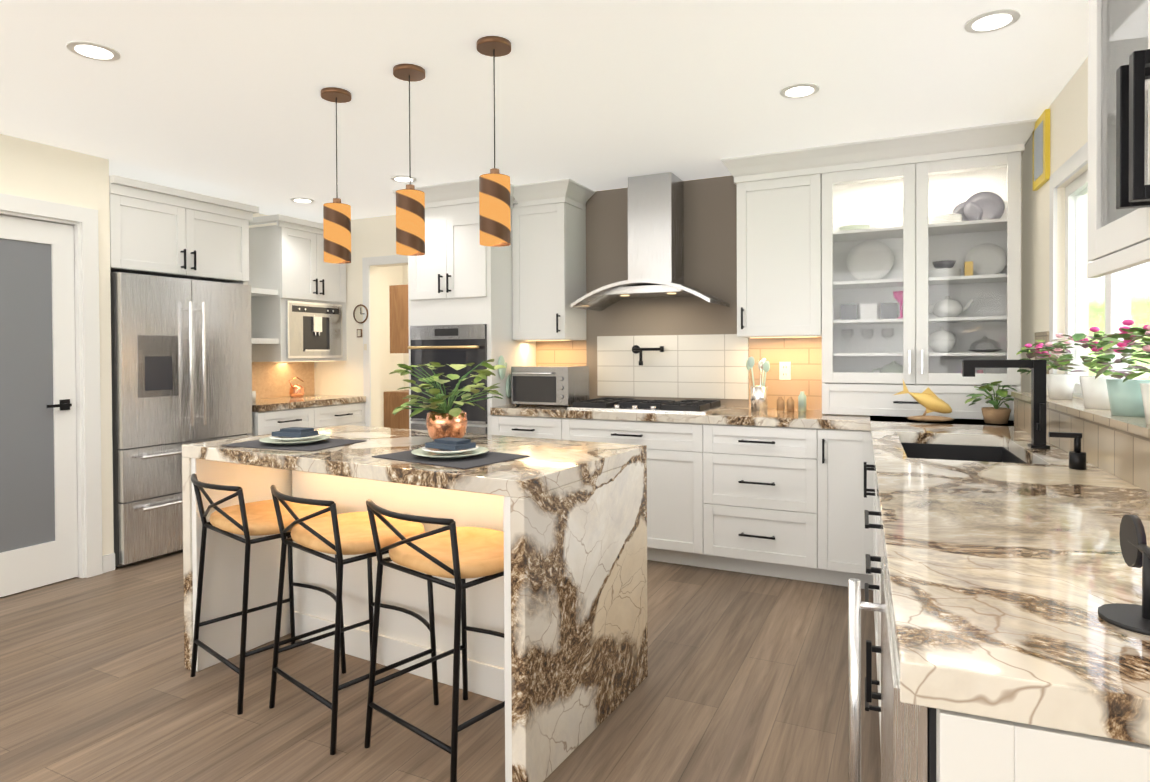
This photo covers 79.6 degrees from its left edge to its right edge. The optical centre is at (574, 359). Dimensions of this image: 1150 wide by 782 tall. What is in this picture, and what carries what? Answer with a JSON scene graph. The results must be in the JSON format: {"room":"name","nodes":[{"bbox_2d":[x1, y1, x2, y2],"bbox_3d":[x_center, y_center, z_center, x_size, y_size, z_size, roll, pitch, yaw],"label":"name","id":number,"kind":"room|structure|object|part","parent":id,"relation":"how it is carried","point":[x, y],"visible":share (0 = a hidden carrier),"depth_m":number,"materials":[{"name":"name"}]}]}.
{"room":"kitchen","nodes":[
{"label":"kitchen","id":0,"kind":"room"},
{"bbox_2d":[0,134,113,555],"bbox_3d":[-4.239,0.073,1.188,0.120,2.440,6.540,0,1,26],"label":"wall","id":1,"kind":"structure","parent":0,"point":[37,170],"depth_m":4.02,"materials":[{"name":"beige paint"}]},
{"bbox_2d":[0,215,77,596],"bbox_3d":[-3.032,0.247,3.601,0.092,2.012,0.794,0,1,26],"label":"pantry door","id":2,"kind":"structure","parent":1,"relation":"in","point":[38,504],"depth_m":3.79,"materials":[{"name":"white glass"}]},
{"bbox_2d":[0,193,102,577],"bbox_3d":[-3.053,0.199,3.609,0.138,2.125,1.000,0,1,26],"label":"door frame","id":3,"kind":"structure","parent":1,"relation":"attached to","point":[83,221],"depth_m":3.96,"materials":[{"name":"white wood"}]},
{"bbox_2d":[102,553,114,572],"bbox_3d":[-3.971,1.231,2.219,0.562,0.100,8.600,0,1,26],"label":"baseboard","id":4,"kind":"structure","parent":1,"relation":"attached to","point":[108,562],"depth_m":4.08,"materials":[{"name":"white wood"}]},
{"bbox_2d":[249,213,276,227],"bbox_3d":[-2.850,0.022,5.305,0.120,2.440,2.280,0,1,26],"label":"wall","id":5,"kind":"structure","parent":0,"point":[259,225],"depth_m":5.69,"materials":[{"name":"beige paint"}]},
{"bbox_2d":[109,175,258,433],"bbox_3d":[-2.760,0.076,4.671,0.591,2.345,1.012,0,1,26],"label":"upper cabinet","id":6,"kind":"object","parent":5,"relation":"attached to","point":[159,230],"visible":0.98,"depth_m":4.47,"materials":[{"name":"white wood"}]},
{"bbox_2d":[251,287,278,343],"bbox_3d":[-2.574,-0.330,5.300,0.378,0.420,0.395,0,1,26],"label":"floating shelf","id":7,"kind":"object","parent":5,"relation":"attached to","point":[261,292],"visible":0.29,"depth_m":5.29,"materials":[{"name":"white wood"}]},
{"bbox_2d":[252,362,314,398],"bbox_3d":[-2.583,0.171,5.699,0.012,0.299,1.097,0,1,26],"label":"backsplash","id":8,"kind":"structure","parent":5,"relation":"attached to","point":[270,379],"depth_m":5.86,"materials":[{"name":"beige tile"}]},
{"bbox_2d":[248,214,346,361],"bbox_3d":[-2.311,-0.550,5.746,0.461,1.141,0.758,0,1,26],"label":"wall cabinet","id":9,"kind":"object","parent":5,"relation":"attached to","point":[301,316],"visible":0.83,"depth_m":5.52,"materials":[{"name":"white wood"}]},
{"bbox_2d":[380,266,403,426],"bbox_3d":[-2.680,-0.005,7.690,0.100,2.440,2.160,0,1,26],"label":"wall","id":10,"kind":"structure","parent":0,"point":[390,276],"depth_m":8.40,"materials":[{"name":"beige paint"}]},
{"bbox_2d":[403,265,408,389],"bbox_3d":[-0.199,-0.018,7.763,4.500,2.440,0.100,0,1,26],"label":"wall","id":11,"kind":"structure","parent":0,"point":[405,267],"depth_m":8.63,"materials":[{"name":"beige paint"}]},
{"bbox_2d":[0,550,880,781],"bbox_3d":[-2.302,1.291,3.298,8.620,0.060,12.000,0,1,26],"label":"floor","id":12,"kind":"structure","parent":0,"point":[746,680],"depth_m":2.53,"materials":[{"name":"brown wood"}]},
{"bbox_2d":[110,272,251,566],"bbox_3d":[-2.739,0.361,4.621,0.674,1.775,0.902,0,1,26],"label":"fridge","id":13,"kind":"object","parent":12,"relation":"on","point":[181,356],"visible":0.71,"depth_m":4.33,"materials":[{"name":"silver metal"}]},
{"bbox_2d":[190,473,345,714],"bbox_3d":[-1.228,0.857,2.756,0.542,0.810,0.528,0,1,26],"label":"bar stool","id":14,"kind":"object","parent":12,"relation":"on","point":[248,520],"visible":0.83,"depth_m":2.67,"materials":[{"name":"black metal"}]},
{"bbox_2d":[249,402,365,435],"bbox_3d":[-2.288,0.805,5.564,0.661,0.863,1.097,0,1,26],"label":"base cabinet","id":15,"kind":"object","parent":12,"relation":"on","point":[266,422],"visible":0.27,"depth_m":5.37,"materials":[{"name":"white wood"}]},
{"bbox_2d":[252,394,365,411],"bbox_3d":[-2.305,0.346,5.566,0.628,0.050,1.097,0,1,26],"label":"countertop","id":16,"kind":"structure","parent":15,"relation":"on","point":[276,403],"depth_m":5.43,"materials":[{"name":"stone"}]},
{"bbox_2d":[252,377,304,401],"bbox_3d":[-2.422,0.234,5.590,0.160,0.174,0.602,0,1,26],"label":"kettle","id":17,"kind":"object","parent":16,"relation":"on","point":[296,391],"visible":0.85,"depth_m":5.76,"materials":[{"name":"orange metal"}]},
{"bbox_2d":[269,485,438,754],"bbox_3d":[-0.806,0.857,2.507,0.545,0.810,0.531,0,1,26],"label":"bar stool","id":18,"kind":"object","parent":12,"relation":"on","point":[339,535],"visible":0.79,"depth_m":2.43,"materials":[{"name":"black metal"}]},
{"bbox_2d":[383,285,408,428],"bbox_3d":[-1.664,0.215,7.277,0.610,2.000,0.460,0,1,26],"label":"hutch","id":19,"kind":"object","parent":12,"relation":"on","point":[399,329],"visible":0.19,"depth_m":7.25,"materials":[{"name":"brown wood"}]},
{"bbox_2d":[182,429,647,781],"bbox_3d":[-0.656,0.825,2.768,1.736,0.866,0.974,0,1,26],"label":"kitchen island","id":20,"kind":"object","parent":12,"relation":"on","point":[560,668],"depth_m":2.56,"materials":[{"name":"stone"}]},
{"bbox_2d":[221,427,366,450],"bbox_3d":[-1.144,0.313,2.822,0.460,0.062,0.320,0,1,21],"label":"place setting","id":21,"kind":"object","parent":20,"relation":"on","point":[300,439],"visible":1,"depth_m":2.78,"materials":[{"name":"grey"}]},
{"bbox_2d":[389,359,504,440],"bbox_3d":[-0.532,0.170,2.853,0.463,0.341,0.470,0,1,26],"label":"potted plant","id":22,"kind":"object","parent":20,"relation":"on","point":[443,421],"visible":0.96,"depth_m":2.79,"materials":[{"name":"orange plant"}]},
{"bbox_2d":[372,437,529,468],"bbox_3d":[-0.441,0.314,2.440,0.460,0.062,0.320,0,1,36],"label":"place setting","id":23,"kind":"object","parent":20,"relation":"on","point":[459,453],"visible":1,"depth_m":2.39,"materials":[{"name":"grey"}]},
{"bbox_2d":[364,499,504,781],"bbox_3d":[-0.384,0.857,2.258,0.539,0.810,0.525,0,1,26],"label":"bar stool","id":24,"kind":"object","parent":12,"relation":"on","point":[460,555],"visible":0.79,"depth_m":2.14,"materials":[{"name":"black metal"}]},
{"bbox_2d":[407,202,535,434],"bbox_3d":[-0.760,0.016,5.029,0.700,2.436,0.704,0,1,26],"label":"tall cabinet","id":25,"kind":"object","parent":12,"relation":"on","point":[459,294],"visible":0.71,"depth_m":4.75,"materials":[{"name":"white wood"}]},
{"bbox_2d":[498,355,510,397],"bbox_3d":[-0.473,0.120,4.788,0.021,0.299,0.216,0,1,26],"label":"mitt","id":26,"kind":"object","parent":25,"relation":"hanging from","point":[501,361],"visible":0.81,"depth_m":4.76,"materials":[{"name":"green"}]},
{"bbox_2d":[490,404,885,429],"bbox_3d":[0.650,0.344,4.383,2.400,0.050,0.642,0,1,26],"label":"countertop","id":27,"kind":"structure","parent":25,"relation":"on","point":[810,418],"depth_m":4.07,"materials":[{"name":"stone"}]},
{"bbox_2d":[511,366,588,406],"bbox_3d":[-0.177,0.183,4.810,0.440,0.270,0.377,0,1,26],"label":"toaster oven","id":28,"kind":"object","parent":27,"relation":"on","point":[565,386],"visible":0.92,"depth_m":4.68,"materials":[{"name":"silver metal"}]},
{"bbox_2d":[568,397,725,413],"bbox_3d":[0.470,0.295,4.495,0.910,0.046,0.502,0,1,26],"label":"gas cooktop","id":29,"kind":"object","parent":27,"relation":"in","point":[670,406],"visible":1,"depth_m":4.37,"materials":[{"name":"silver metal"}]},
{"bbox_2d":[746,356,769,410],"bbox_3d":[1.135,0.149,4.273,0.154,0.336,0.110,0,1,26],"label":"utensil crock","id":30,"kind":"object","parent":27,"relation":"on","point":[759,398],"visible":1,"depth_m":4.24,"materials":[{"name":"silver metal"}]},
{"bbox_2d":[777,397,783,410],"bbox_3d":[1.269,0.273,4.263,0.043,0.085,0.043,0,1,11],"label":"jar","id":31,"kind":"object","parent":27,"relation":"on","point":[780,402],"depth_m":4.25,"materials":[{"name":"brown wood"}]},
{"bbox_2d":[787,397,793,410],"bbox_3d":[1.323,0.273,4.236,0.043,0.085,0.043,0,1,11],"label":"jar","id":32,"kind":"object","parent":27,"relation":"on","point":[790,402],"depth_m":4.22,"materials":[{"name":"brown wood"}]},
{"bbox_2d":[798,391,805,411],"bbox_3d":[1.385,0.256,4.206,0.046,0.120,0.046,0,1,11],"label":"jar","id":33,"kind":"object","parent":27,"relation":"on","point":[802,397],"depth_m":4.19,"materials":[{"name":"teal"}]},
{"bbox_2d":[822,151,1020,420],"bbox_3d":[1.921,-0.391,3.894,0.973,1.414,0.393,0,1,26],"label":"cabinet","id":34,"kind":"object","parent":27,"relation":"on","point":[918,195],"visible":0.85,"depth_m":3.89,"materials":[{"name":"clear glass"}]},
{"bbox_2d":[847,240,893,279],"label":"plate","id":35,"kind":"object","parent":34,"relation":"in","point":[872,267],"depth_m":4.12,"materials":[{"name":"grey ceramic"}]},
{"bbox_2d":[840,291,902,319],"label":"mugs","id":36,"kind":"object","parent":34,"relation":"in","point":[869,313],"depth_m":4.06,"materials":[{"name":"grey ceramic"}]},
{"bbox_2d":[872,361,902,372],"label":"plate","id":37,"kind":"object","parent":34,"relation":"in","point":[893,367],"depth_m":3.96,"materials":[{"name":"grey ceramic"}]},
{"bbox_2d":[928,327,956,351],"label":"vase","id":38,"kind":"object","parent":34,"relation":"in","point":[944,345],"depth_m":3.84,"materials":[{"name":"grey ceramic"}]},
{"bbox_2d":[928,296,973,317],"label":"teapot","id":39,"kind":"object","parent":34,"relation":"in","point":[956,308],"depth_m":3.83,"materials":[{"name":"grey ceramic"}]},
{"bbox_2d":[969,337,1002,351],"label":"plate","id":40,"kind":"object","parent":34,"relation":"in","point":[984,350],"depth_m":3.78,"materials":[{"name":"grey ceramic"}]},
{"bbox_2d":[491,415,570,439],"bbox_3d":[-0.159,0.802,4.790,0.587,0.864,0.627,0,1,26],"label":"base cabinet","id":41,"kind":"object","parent":12,"relation":"on","point":[519,426],"depth_m":4.49,"materials":[{"name":"white wood"}]},
{"bbox_2d":[571,418,706,567],"bbox_3d":[0.440,0.802,4.499,0.979,0.864,0.627,0,1,26],"label":"base cabinet","id":42,"kind":"object","parent":12,"relation":"on","point":[675,535],"depth_m":4.11,"materials":[{"name":"white wood"}]},
{"bbox_2d":[703,424,830,583],"bbox_3d":[1.160,0.802,4.149,0.740,0.864,0.627,0,1,26],"label":"base cabinet","id":43,"kind":"object","parent":12,"relation":"on","point":[788,502],"depth_m":3.85,"materials":[{"name":"white wood"}]},
{"bbox_2d":[831,429,872,589],"bbox_3d":[1.572,0.802,3.949,0.279,0.864,0.627,0,1,26],"label":"base cabinet","id":44,"kind":"object","parent":12,"relation":"on","point":[850,539],"depth_m":3.66,"materials":[{"name":"white wood"}]},
{"bbox_2d":[864,470,877,501],"bbox_3d":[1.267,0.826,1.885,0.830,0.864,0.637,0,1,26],"label":"base cabinet","id":45,"kind":"object","parent":12,"relation":"on","point":[874,490],"depth_m":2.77,"materials":[{"name":"white wood"}]},
{"bbox_2d":[868,462,873,470],"bbox_3d":[1.832,0.808,3.252,0.772,0.864,0.393,0,1,26],"label":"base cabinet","id":46,"kind":"object","parent":12,"relation":"on","point":[869,465],"depth_m":2.83,"materials":[{"name":"black metal"}]},
{"bbox_2d":[864,502,883,745],"bbox_3d":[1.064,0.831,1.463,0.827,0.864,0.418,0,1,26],"label":"base cabinet","id":47,"kind":"object","parent":12,"relation":"on","point":[875,570],"depth_m":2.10,"materials":[{"name":"white wood"}]},
{"bbox_2d":[850,416,1149,744],"bbox_3d":[1.441,0.472,2.332,0.987,0.272,3.642,0,1,26],"label":"countertop","id":48,"kind":"structure","parent":47,"relation":"on","point":[1009,571],"depth_m":1.12,"materials":[{"name":"stone"}]},
{"bbox_2d":[894,380,953,421],"bbox_3d":[1.795,0.210,3.558,0.284,0.222,0.100,0,1,26],"label":"fish sculpture","id":49,"kind":"object","parent":48,"relation":"on","point":[928,399],"visible":1,"depth_m":3.52,"materials":[{"name":"gold metal"}]},
{"bbox_2d":[965,381,1016,423],"bbox_3d":[2.112,0.211,3.468,0.266,0.218,0.282,0,1,26],"label":"potted plant","id":50,"kind":"object","parent":48,"relation":"on","point":[996,414],"visible":0.9,"depth_m":3.44,"materials":[{"name":"green plant"}]},
{"bbox_2d":[962,360,1049,448],"bbox_3d":[1.631,0.167,2.617,0.282,0.330,0.097,0,1,26],"label":"faucet","id":51,"kind":"object","parent":48,"relation":"on","point":[1038,404],"visible":1,"depth_m":2.57,"materials":[{"name":"black metal"}]},
{"bbox_2d":[1048,432,1085,469],"bbox_3d":[1.528,0.282,2.143,0.097,0.110,0.044,0,1,26],"label":"soap dispenser","id":52,"kind":"object","parent":48,"relation":"on","point":[1077,458],"visible":1,"depth_m":2.12,"materials":[{"name":"black metal"}]},
{"bbox_2d":[1098,514,1149,634],"bbox_3d":[0.919,0.156,0.850,0.442,0.396,0.505,0,1,26],"label":"stand","id":53,"kind":"object","parent":48,"relation":"on","point":[1135,549],"visible":1,"depth_m":0.95,"materials":[{"name":"black metal"}]},
{"bbox_2d":[848,556,935,781],"bbox_3d":[0.853,0.838,1.010,0.850,0.862,0.610,0,1,23],"label":"dishwasher","id":54,"kind":"object","parent":12,"relation":"on","point":[908,742],"visible":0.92,"depth_m":1.07,"materials":[{"name":"silver metal"}]},
{"bbox_2d":[936,709,1149,781],"bbox_3d":[0.778,0.842,0.686,0.741,0.862,0.040,0,1,23],"label":"base cabinet","id":55,"kind":"object","parent":12,"relation":"on","point":[972,748],"visible":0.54,"depth_m":0.77,"materials":[{"name":"white wood"}]},
{"bbox_2d":[0,0,1087,222],"bbox_3d":[-2.315,-1.209,3.272,8.620,0.060,12.000,0,1,26],"label":"ceiling","id":56,"kind":"structure","parent":0,"point":[222,99],"depth_m":2.98,"materials":[{"name":"paint"}]},
{"bbox_2d":[66,41,120,60],"bbox_3d":[-1.829,-1.171,2.624,0.170,0.007,0.170,0,1,26],"label":"recessed light","id":57,"kind":"object","parent":56,"relation":"in","point":[93,50],"visible":1,"depth_m":2.62,"materials":[{"name":"white plastic"}]},
{"bbox_2d":[290,198,313,202],"bbox_3d":[-2.055,-1.197,5.202,0.170,0.007,0.170,0,1,26],"label":"recessed light","id":58,"kind":"object","parent":56,"relation":"in","point":[302,200],"visible":1,"depth_m":5.18,"materials":[{"name":"white plastic"}]},
{"bbox_2d":[320,87,351,263],"bbox_3d":[-1.058,-0.808,3.066,0.130,0.750,0.130,0,1,26],"label":"pendant light","id":59,"kind":"object","parent":56,"relation":"hanging from","point":[337,228],"visible":1,"depth_m":3.02,"materials":[{"name":"orange glass"}]},
{"bbox_3d":[-1.057,-0.559,3.069,0.116,0.251,0.116,0,1,26],"label":"lamp shade","id":60,"kind":"part","parent":59,"relation":"part of","materials":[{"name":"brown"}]},
{"bbox_2d":[391,175,416,182],"bbox_3d":[-1.135,-1.195,4.578,0.170,0.007,0.170,0,1,26],"label":"recessed light","id":61,"kind":"object","parent":56,"relation":"in","point":[402,178],"visible":0.92,"depth_m":4.57,"materials":[{"name":"white plastic"}]},
{"bbox_2d":[393,64,424,255],"bbox_3d":[-0.675,-0.808,2.825,0.130,0.750,0.130,0,1,26],"label":"pendant light","id":62,"kind":"object","parent":56,"relation":"hanging from","point":[410,220],"visible":1,"depth_m":2.78,"materials":[{"name":"orange glass"}]},
{"bbox_3d":[-0.674,-0.558,2.827,0.116,0.251,0.116,0,1,26],"label":"lamp shade","id":63,"kind":"part","parent":62,"relation":"part of","materials":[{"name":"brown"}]},
{"bbox_2d":[476,36,510,246],"bbox_3d":[-0.302,-0.807,2.587,0.130,0.750,0.130,0,1,26],"label":"pendant light","id":64,"kind":"object","parent":56,"relation":"hanging from","point":[494,210],"visible":1,"depth_m":2.54,"materials":[{"name":"orange glass"}]},
{"bbox_3d":[-0.300,-0.558,2.590,0.116,0.251,0.116,0,1,26],"label":"lamp shade","id":65,"kind":"part","parent":64,"relation":"part of","materials":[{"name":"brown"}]},
{"bbox_2d":[780,83,819,98],"bbox_3d":[0.997,-1.190,3.063,0.170,0.007,0.170,0,1,26],"label":"recessed light","id":66,"kind":"object","parent":56,"relation":"in","point":[799,90],"visible":1,"depth_m":3.05,"materials":[{"name":"white plastic"}]},
{"bbox_2d":[964,9,1019,33],"bbox_3d":[1.465,-1.186,2.424,0.170,0.007,0.170,0,1,26],"label":"recessed light","id":67,"kind":"object","parent":56,"relation":"in","point":[992,21],"visible":1,"depth_m":2.41,"materials":[{"name":"white plastic"}]},
{"bbox_2d":[314,156,1021,426],"bbox_3d":[0.149,0.009,5.048,5.740,2.440,0.120,0,1,26],"label":"wall","id":68,"kind":"structure","parent":0,"point":[373,236],"depth_m":5.96,"materials":[{"name":"beige paint"}]},
{"bbox_2d":[353,304,367,349],"bbox_3d":[-1.835,-0.271,5.928,0.164,0.402,0.020,0,1,26],"label":"round clock","id":69,"kind":"object","parent":68,"relation":"attached to","point":[358,313],"visible":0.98,"depth_m":5.93,"materials":[{"name":"beige"}]},
{"bbox_2d":[362,255,407,425],"bbox_3d":[-1.377,0.179,5.717,0.970,2.100,0.015,0,1,26],"label":"door frame","id":70,"kind":"structure","parent":68,"relation":"attached to","point":[367,262],"depth_m":5.90,"materials":[{"name":"white wood"}]},
{"bbox_2d":[512,202,585,340],"bbox_3d":[-0.182,-0.618,4.936,0.419,0.960,0.350,0,1,26],"label":"upper cabinet","id":71,"kind":"object","parent":68,"relation":"attached to","point":[549,240],"depth_m":4.79,"materials":[{"name":"white wood"}]},
{"bbox_2d":[571,172,729,310],"bbox_3d":[0.493,-0.772,4.513,0.920,0.863,0.500,0,1,26],"label":"range hood","id":72,"kind":"object","parent":68,"relation":"attached to","point":[655,235],"visible":1,"depth_m":4.49,"materials":[{"name":"silver metal"}]},
{"bbox_2d":[536,176,821,409],"bbox_3d":[0.634,-0.446,4.728,2.067,1.520,0.016,0,1,26],"label":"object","id":73,"kind":"structure","parent":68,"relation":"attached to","point":[707,353],"depth_m":4.66,"materials":[{"name":"beige tile"}]},
{"bbox_2d":[632,345,663,364],"bbox_3d":[0.491,-0.029,4.730,0.253,0.139,0.115,0,1,26],"label":"pot filler","id":74,"kind":"object","parent":73,"relation":"attached to","point":[636,349],"visible":1,"depth_m":4.69,"materials":[{"name":"black metal"}]},
{"bbox_2d":[779,362,790,379],"bbox_3d":[1.336,0.072,4.389,0.070,0.115,0.008,0,1,26],"label":"electrical outlet plate","id":75,"kind":"object","parent":73,"relation":"attached to","point":[784,370],"visible":1,"depth_m":4.39,"materials":[{"name":"white plastic"}]},
{"bbox_2d":[392,118,1037,209],"bbox_3d":[0.606,-1.135,4.357,3.895,0.137,0.693,0,1,26],"label":"crown molding","id":76,"kind":"structure","parent":68,"relation":"attached to","point":[999,138],"depth_m":3.90,"materials":[{"name":"white wood"}]},
{"bbox_2d":[737,174,821,337],"bbox_3d":[1.272,-0.618,4.230,0.484,0.960,0.350,0,1,26],"label":"upper cabinet","id":77,"kind":"object","parent":68,"relation":"attached to","point":[779,257],"depth_m":4.07,"materials":[{"name":"white wood"}]},
{"bbox_2d":[1022,57,1088,398],"bbox_3d":[0.920,0.060,-0.099,0.120,2.440,8.720,0,1,23],"label":"wall","id":78,"kind":"structure","parent":0,"point":[1068,107],"depth_m":3.26,"materials":[{"name":"beige paint"}]},
{"bbox_2d":[1033,109,1049,190],"bbox_3d":[2.283,-1.019,3.382,0.022,0.330,0.260,0,1,23],"label":"picture frame","id":79,"kind":"object","parent":78,"relation":"attached to","point":[1041,154],"visible":0.93,"depth_m":3.32,"materials":[{"name":"yellow"}]},
{"bbox_2d":[1011,331,1149,492],"bbox_3d":[1.852,0.105,2.514,0.155,0.454,2.220,0,1,23],"label":"backsplash","id":80,"kind":"structure","parent":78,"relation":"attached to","point":[1117,446],"depth_m":2.15,"materials":[{"name":"tile"}]},
{"bbox_2d":[1016,343,1053,394],"bbox_3d":[2.054,0.043,3.069,0.154,0.230,0.222,0,1,26],"label":"potted plant","id":81,"kind":"object","parent":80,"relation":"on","point":[1029,354],"visible":0.38,"depth_m":3.07,"materials":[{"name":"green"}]},
{"bbox_2d":[1025,333,1075,398],"bbox_3d":[1.947,0.027,2.822,0.181,0.268,0.237,0,1,26],"label":"potted plant","id":82,"kind":"object","parent":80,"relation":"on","point":[1060,386],"visible":0.79,"depth_m":2.79,"materials":[{"name":"white"}]},
{"bbox_2d":[1054,326,1117,408],"bbox_3d":[1.757,0.027,2.366,0.182,0.280,0.265,0,1,26],"label":"potted plant","id":83,"kind":"object","parent":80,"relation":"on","point":[1094,393],"visible":0.75,"depth_m":2.34,"materials":[{"name":"white"}]},
{"bbox_2d":[1084,319,1149,416],"bbox_3d":[1.656,0.024,2.109,0.176,0.292,0.256,0,1,26],"label":"potted plant","id":84,"kind":"object","parent":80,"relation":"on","point":[1125,398],"visible":0.88,"depth_m":2.07,"materials":[{"name":"teal plant"}]},
{"bbox_2d":[1102,325,1149,423],"bbox_3d":[1.540,0.027,1.859,0.196,0.292,0.258,0,1,26],"label":"potted plant","id":85,"kind":"object","parent":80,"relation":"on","point":[1145,390],"visible":1,"depth_m":1.85,"materials":[{"name":"white"}]},
{"bbox_2d":[1049,142,1149,397],"bbox_3d":[1.897,-0.338,2.316,0.105,1.005,1.920,0,1,23],"label":"window","id":86,"kind":"structure","parent":78,"relation":"in","point":[1117,299],"depth_m":3.08,"materials":[{"name":"clear glass"}]},
{"bbox_2d":[1087,0,1149,271],"bbox_3d":[1.172,-0.678,1.071,0.449,0.930,0.923,0,1,26],"label":"upper cabinet","id":87,"kind":"object","parent":78,"relation":"attached to","point":[1118,135],"depth_m":1.44,"materials":[{"name":"white wood"}]},
{"label":"outside","id":88,"kind":"structure","parent":0,"visible":0},
{"bbox_2d":[1089,261,1149,379],"bbox_3d":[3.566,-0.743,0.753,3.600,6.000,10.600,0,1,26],"label":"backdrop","id":89,"kind":"structure","parent":88,"point":[1136,290],"depth_m":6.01,"materials":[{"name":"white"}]}
]}

